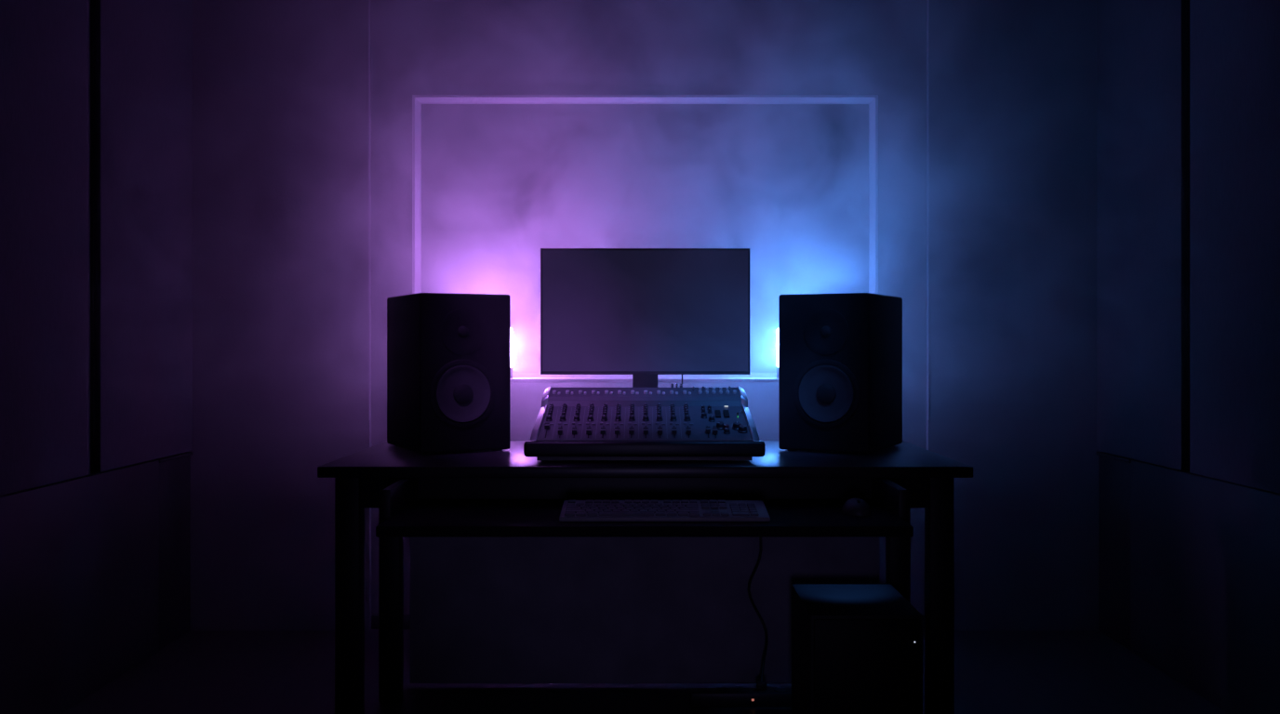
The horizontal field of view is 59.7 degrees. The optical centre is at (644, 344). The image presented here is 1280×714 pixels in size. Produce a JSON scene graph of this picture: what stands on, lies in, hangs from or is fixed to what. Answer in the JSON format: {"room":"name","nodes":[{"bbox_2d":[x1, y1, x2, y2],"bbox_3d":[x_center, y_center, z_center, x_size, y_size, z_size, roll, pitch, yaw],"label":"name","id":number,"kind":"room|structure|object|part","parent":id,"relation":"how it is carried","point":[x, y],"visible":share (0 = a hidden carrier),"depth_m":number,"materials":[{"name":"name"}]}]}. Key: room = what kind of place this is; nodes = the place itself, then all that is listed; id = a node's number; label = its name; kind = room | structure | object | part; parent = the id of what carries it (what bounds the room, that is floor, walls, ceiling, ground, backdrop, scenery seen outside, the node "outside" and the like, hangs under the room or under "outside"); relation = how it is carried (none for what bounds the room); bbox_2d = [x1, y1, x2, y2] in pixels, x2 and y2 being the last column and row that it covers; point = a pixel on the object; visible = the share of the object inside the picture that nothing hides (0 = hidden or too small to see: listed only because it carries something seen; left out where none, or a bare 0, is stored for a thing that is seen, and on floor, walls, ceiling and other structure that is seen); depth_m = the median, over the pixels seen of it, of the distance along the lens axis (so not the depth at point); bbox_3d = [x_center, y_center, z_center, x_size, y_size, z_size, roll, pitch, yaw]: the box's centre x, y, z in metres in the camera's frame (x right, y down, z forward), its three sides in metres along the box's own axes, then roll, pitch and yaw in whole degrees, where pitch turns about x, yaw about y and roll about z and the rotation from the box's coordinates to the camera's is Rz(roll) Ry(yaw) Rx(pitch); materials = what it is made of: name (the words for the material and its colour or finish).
{"room":"studio","nodes":[
{"label":"studio","id":0,"kind":"room"},
{"bbox_2d":[87,0,96,475],"bbox_3d":[-1.714,-0.242,1.785,0.120,2.550,4.770,0,0,0],"label":"wall","id":1,"kind":"structure","parent":0,"point":[88,1],"depth_m":3.33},
{"bbox_2d":[0,0,87,495],"bbox_3d":[-1.639,-0.555,2.579,0.029,1.883,1.359,0,0,0],"label":"acoustic panel","id":2,"kind":"object","parent":1,"relation":"attached to","point":[44,43],"visible":1,"depth_m":3.00,"materials":[{"name":"black fabric"}]},
{"bbox_2d":[0,459,159,713],"bbox_3d":[-1.641,0.711,1.572,0.026,0.645,4.344,0,0,0],"label":"wall panel","id":3,"kind":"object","parent":1,"relation":"attached to","point":[79,557],"depth_m":3.19,"materials":[{"name":"black fabric"}]},
{"bbox_2d":[91,0,192,473],"bbox_3d":[-1.639,-0.555,3.674,0.029,1.883,0.685,0,0,0],"label":"acoustic panel","id":4,"kind":"object","parent":1,"relation":"attached to","point":[141,50],"visible":1,"depth_m":3.59,"materials":[{"name":"black fabric"}]},
{"bbox_3d":[-1.649,-0.555,3.674,0.009,1.883,0.685,0,0,0],"label":"backing frame","id":5,"kind":"part","parent":4,"relation":"part of","materials":[{"name":"black wood"}]},
{"bbox_2d":[157,452,192,650],"bbox_3d":[-1.639,0.711,3.881,0.030,0.645,0.273,0,0,0],"label":"trim","id":6,"kind":"structure","parent":1,"relation":"attached to","point":[175,470],"depth_m":3.88,"materials":[{"name":"black wood"}]},
{"bbox_2d":[188,0,1100,630],"bbox_3d":[0.000,-0.242,4.095,3.308,2.550,0.150,0,0,0],"label":"wall","id":7,"kind":"structure","parent":0,"point":[280,87],"depth_m":4.02,"materials":[{"name":"paint"}]},
{"bbox_2d":[368,0,370,420],"bbox_3d":[-0.992,-0.622,4.021,0.006,1.789,0.007,0,0,0],"label":"trim","id":8,"kind":"structure","parent":7,"relation":"attached to","point":[368,0],"depth_m":4.02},
{"bbox_2d":[412,94,878,377],"bbox_3d":[0.002,-0.384,4.038,1.684,1.034,0.024,0,0,0],"label":"trim","id":9,"kind":"structure","parent":7,"relation":"attached to","point":[418,100],"depth_m":4.03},
{"bbox_2d":[371,615,924,629],"bbox_3d":[0.015,1.008,4.044,2.010,0.050,0.012,0,0,0],"label":"baseboard","id":10,"kind":"structure","parent":7,"relation":"attached to","point":[374,619],"depth_m":4.04,"materials":[{"name":"black wood"}]},
{"bbox_2d":[927,0,929,420],"bbox_3d":[1.022,-0.622,4.021,0.006,1.789,0.007,0,0,0],"label":"trim","id":11,"kind":"structure","parent":7,"relation":"attached to","point":[927,0],"depth_m":4.02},
{"bbox_2d":[60,628,1228,713],"bbox_3d":[0.000,1.083,1.785,3.548,0.100,4.770,0,0,0],"label":"floor","id":12,"kind":"structure","parent":0,"point":[199,672],"depth_m":3.38,"materials":[{"name":"black wood"}]},
{"bbox_2d":[510,377,778,382],"bbox_3d":[0.000,0.573,3.680,1.440,0.920,0.160,0,0,0],"label":"table","id":13,"kind":"object","parent":12,"relation":"on","point":[513,380],"visible":0.02,"depth_m":3.60,"materials":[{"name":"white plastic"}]},
{"bbox_2d":[510,328,512,378],"bbox_3d":[-0.452,0.030,3.660,0.040,0.164,0.040,0,0,0],"label":"light bar","id":14,"kind":"object","parent":13,"relation":"on","point":[511,328],"visible":0.12,"depth_m":3.65,"materials":[{"name":"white plastic"}]},
{"bbox_2d":[776,328,778,378],"bbox_3d":[0.452,0.030,3.660,0.040,0.164,0.040,0,0,0],"label":"light bar","id":15,"kind":"object","parent":13,"relation":"on","point":[778,328],"visible":0.16,"depth_m":3.65,"materials":[{"name":"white plastic"}]},
{"bbox_2d":[317,440,973,713],"bbox_3d":[0.002,0.663,2.861,1.571,0.740,1.034,0,0,0],"label":"desk","id":16,"kind":"object","parent":12,"relation":"on","point":[503,590],"visible":0.95,"depth_m":3.21,"materials":[{"name":"black laminate"}]},
{"bbox_3d":[-0.736,0.677,2.788,0.060,0.712,0.055,0,0,0],"label":"leg","id":17,"kind":"part","parent":16,"relation":"part of","materials":[{"name":"black wood"}]},
{"bbox_3d":[-0.736,0.677,3.243,0.060,0.712,0.055,0,0,0],"label":"leg","id":18,"kind":"part","parent":16,"relation":"part of","materials":[{"name":"black wood"}]},
{"bbox_2d":[386,293,510,454],"bbox_3d":[-0.553,0.079,3.133,0.254,0.427,0.346,0,0,-28],"label":"monitor speaker","id":19,"kind":"object","parent":16,"relation":"on","point":[448,355],"visible":1,"depth_m":3.00},
{"bbox_2d":[523,383,765,461],"bbox_3d":[0.000,0.199,2.882,0.591,0.185,0.316,0,0,0],"label":"mixing console","id":20,"kind":"object","parent":16,"relation":"on","point":[676,423],"visible":1,"depth_m":2.83,"materials":[{"name":"black plastic"}]},
{"bbox_3d":[-0.245,0.189,2.858,0.018,0.013,0.018,8,20,22],"label":"knob","id":21,"kind":"part","parent":20,"relation":"part of","materials":[{"name":"plastic"}]},
{"bbox_3d":[-0.210,0.189,2.858,0.018,0.013,0.018,-6,20,-19],"label":"knob","id":22,"kind":"part","parent":20,"relation":"part of","materials":[{"name":"plastic"}]},
{"bbox_3d":[-0.174,0.189,2.858,0.018,0.013,0.018,4,19,12],"label":"knob","id":23,"kind":"part","parent":20,"relation":"part of","materials":[{"name":"plastic"}]},
{"bbox_3d":[-0.139,0.189,2.858,0.018,0.013,0.018,13,23,34],"label":"knob","id":24,"kind":"part","parent":20,"relation":"part of","materials":[{"name":"plastic"}]},
{"bbox_3d":[-0.103,0.189,2.858,0.018,0.013,0.018,-5,19,-13],"label":"knob","id":25,"kind":"part","parent":20,"relation":"part of","materials":[{"name":"plastic"}]},
{"bbox_3d":[-0.068,0.189,2.858,0.018,0.013,0.018,-15,23,-37],"label":"knob","id":26,"kind":"part","parent":20,"relation":"part of","materials":[{"name":"plastic"}]},
{"bbox_3d":[-0.033,0.189,2.858,0.018,0.013,0.018,12,22,32],"label":"knob","id":27,"kind":"part","parent":20,"relation":"part of","materials":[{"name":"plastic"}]},
{"bbox_3d":[0.000,0.202,2.844,0.532,0.074,0.212,0,0,0],"label":"control panel","id":28,"kind":"part","parent":20,"relation":"part of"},
{"bbox_3d":[0.000,0.134,2.996,0.511,0.032,0.076,0,0,0],"label":"connector panel","id":29,"kind":"part","parent":20,"relation":"part of","materials":[{"name":"grey metal"}]},
{"bbox_3d":[0.003,0.189,2.858,0.018,0.013,0.018,9,20,24],"label":"knob","id":30,"kind":"part","parent":20,"relation":"part of","materials":[{"name":"plastic"}]},
{"bbox_3d":[0.038,0.189,2.858,0.018,0.013,0.018,-17,25,-41],"label":"knob","id":31,"kind":"part","parent":20,"relation":"part of","materials":[{"name":"plastic"}]},
{"bbox_3d":[0.074,0.189,2.858,0.018,0.013,0.018,-4,19,-12],"label":"knob","id":32,"kind":"part","parent":20,"relation":"part of","materials":[{"name":"plastic"}]},
{"bbox_3d":[0.109,0.189,2.858,0.018,0.013,0.018,2,19,7],"label":"knob","id":33,"kind":"part","parent":20,"relation":"part of","materials":[{"name":"plastic"}]},
{"bbox_3d":[0.153,0.183,2.876,0.018,0.013,0.018,-8,20,-22],"label":"knob","id":34,"kind":"part","parent":20,"relation":"part of","materials":[{"name":"plastic"}]},
{"bbox_3d":[0.172,0.190,2.855,0.018,0.013,0.018,9,20,25],"label":"knob","id":35,"kind":"part","parent":20,"relation":"part of","materials":[{"name":"plastic"}]},
{"bbox_3d":[0.190,0.204,2.808,0.025,0.016,0.025,-4,19,-11],"label":"knob","id":36,"kind":"part","parent":20,"relation":"part of","materials":[{"name":"plastic"}]},
{"bbox_3d":[0.205,0.216,2.778,0.018,0.013,0.018,-14,23,-35],"label":"knob","id":37,"kind":"part","parent":20,"relation":"part of","materials":[{"name":"plastic"}]},
{"bbox_3d":[0.232,0.205,2.805,0.025,0.016,0.025,2,19,6],"label":"knob","id":38,"kind":"part","parent":20,"relation":"part of","materials":[{"name":"plastic"}]},
{"bbox_3d":[0.245,0.211,2.786,0.025,0.016,0.025,3,19,10],"label":"knob","id":39,"kind":"part","parent":20,"relation":"part of","materials":[{"name":"plastic"}]},
{"bbox_2d":[375,499,913,537],"bbox_3d":[0.000,0.395,2.550,1.130,0.023,0.413,0,0,0],"label":"keyboard tray","id":40,"kind":"object","parent":16,"relation":"on","point":[411,518],"depth_m":2.39,"materials":[{"name":"black laminate"}]},
{"bbox_3d":[0.000,0.670,3.354,1.408,0.696,0.018,0,0,0],"label":"panel","id":41,"kind":"part","parent":16,"relation":"part of","materials":[{"name":"black wood"}]},
{"bbox_2d":[540,248,749,387],"bbox_3d":[0.002,0.009,3.250,0.601,0.567,0.160,0,0,0],"label":"computer monitor","id":42,"kind":"object","parent":16,"relation":"on","point":[645,314],"visible":0.88,"depth_m":3.20,"materials":[{"name":"plastic"}]},
{"bbox_2d":[559,500,770,521],"bbox_3d":[0.043,0.368,2.474,0.454,0.029,0.150,0,0,0],"label":"keyboard","id":43,"kind":"object","parent":16,"relation":"on","point":[572,511],"visible":1,"depth_m":2.44,"materials":[{"name":"grey plastic"}]},
{"bbox_2d":[747,537,768,690],"bbox_3d":[0.336,0.711,3.260,0.059,0.558,0.148,0,0,0],"label":"power cable","id":44,"kind":"object","parent":16,"relation":"hanging from","point":[761,685],"visible":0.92,"depth_m":3.31,"materials":[{"name":"black rubber"}]},
{"bbox_2d":[778,293,902,454],"bbox_3d":[0.553,0.079,3.133,0.254,0.427,0.346,0,0,28],"label":"monitor speaker","id":45,"kind":"object","parent":16,"relation":"on","point":[840,355],"visible":1,"depth_m":3.00},
{"bbox_2d":[841,497,870,516],"bbox_3d":[0.479,0.366,2.530,0.062,0.034,0.112,0,0,0],"label":"computer mouse","id":46,"kind":"object","parent":16,"relation":"on","point":[853,507],"visible":1,"depth_m":2.49,"materials":[{"name":"plastic"}]},
{"bbox_3d":[0.736,0.677,3.243,0.060,0.712,0.055,0,0,0],"label":"leg","id":47,"kind":"part","parent":16,"relation":"part of","materials":[{"name":"black wood"}]},
{"bbox_3d":[0.736,0.677,2.788,0.060,0.712,0.055,0,0,0],"label":"leg","id":48,"kind":"part","parent":16,"relation":"part of","materials":[{"name":"black wood"}]},
{"bbox_2d":[689,687,791,706],"bbox_3d":[0.300,1.012,3.200,0.340,0.043,0.057,0,0,0],"label":"power strip","id":49,"kind":"object","parent":12,"relation":"on","point":[722,697],"visible":0.96,"depth_m":3.17,"materials":[{"name":"black plastic"}]},
{"bbox_2d":[698,688,707,692],"bbox_3d":[0.167,0.992,3.200,0.026,0.004,0.022,0,0,0],"label":"rocker switch","id":50,"kind":"object","parent":49,"relation":"attached to","point":[700,689],"depth_m":3.19,"materials":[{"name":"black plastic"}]},
{"bbox_2d":[716,687,729,693],"bbox_3d":[0.225,0.992,3.200,0.037,0.003,0.037,0,0,-27],"label":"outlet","id":51,"kind":"object","parent":49,"relation":"attached to","point":[718,690],"depth_m":3.20,"materials":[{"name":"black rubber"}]},
{"bbox_2d":[735,687,748,693],"bbox_3d":[0.280,0.992,3.200,0.037,0.003,0.037,0,0,-27],"label":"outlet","id":52,"kind":"object","parent":49,"relation":"attached to","point":[738,690],"depth_m":3.20,"materials":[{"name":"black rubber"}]},
{"bbox_2d":[755,688,768,693],"bbox_3d":[0.335,0.992,3.200,0.037,0.003,0.037,0,0,-27],"label":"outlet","id":53,"kind":"object","parent":49,"relation":"attached to","point":[756,691],"depth_m":3.19,"materials":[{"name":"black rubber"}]},
{"bbox_2d":[773,687,786,693],"bbox_3d":[0.390,0.992,3.200,0.037,0.003,0.037,0,0,-27],"label":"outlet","id":54,"kind":"object","parent":49,"relation":"attached to","point":[776,690],"depth_m":3.20,"materials":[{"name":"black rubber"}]},
{"bbox_2d":[791,584,922,713],"bbox_3d":[0.546,0.850,2.916,0.278,0.367,0.364,0,0,0],"label":"computer tower","id":55,"kind":"object","parent":12,"relation":"on","point":[857,648],"visible":1,"depth_m":2.74,"materials":[{"name":"black plastic"}]},
{"bbox_3d":[0.546,0.844,2.740,0.262,0.335,0.007,0,0,0],"label":"panel","id":56,"kind":"part","parent":55,"relation":"part of","materials":[{"name":"black plastic"}]},
{"bbox_3d":[1.714,-0.242,1.785,0.120,2.550,4.770,0,0,0],"label":"wall","id":57,"kind":"structure","parent":0,"visible":0},
{"bbox_2d":[1096,452,1132,650],"bbox_3d":[1.639,0.711,3.881,0.030,0.645,0.273,0,0,0],"label":"trim","id":58,"kind":"structure","parent":57,"relation":"attached to","point":[1113,470],"depth_m":3.89,"materials":[{"name":"black wood"}]},
{"bbox_2d":[1096,0,1189,471],"bbox_3d":[1.639,-0.555,3.697,0.029,1.883,0.638,0,0,0],"label":"acoustic panel","id":59,"kind":"object","parent":57,"relation":"attached to","point":[1143,46],"visible":0.9,"depth_m":3.65,"materials":[{"name":"black fabric"}]},
{"bbox_3d":[1.649,-0.555,3.697,0.009,1.883,0.638,0,0,0],"label":"backing frame","id":60,"kind":"part","parent":59,"relation":"part of","materials":[{"name":"black wood"}]},
{"bbox_2d":[1130,459,1279,713],"bbox_3d":[1.641,0.711,1.572,0.026,0.645,4.344,0,0,0],"label":"acoustic panel","id":61,"kind":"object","parent":57,"relation":"attached to","point":[1205,552],"depth_m":3.22,"materials":[{"name":"black fabric"}]},
{"bbox_2d":[1189,0,1279,493],"bbox_3d":[1.639,-0.555,2.615,0.029,1.883,1.431,0,0,0],"label":"acoustic panel","id":62,"kind":"object","parent":57,"relation":"attached to","point":[1234,45],"visible":1,"depth_m":3.07,"materials":[{"name":"grey fabric"}]}
]}

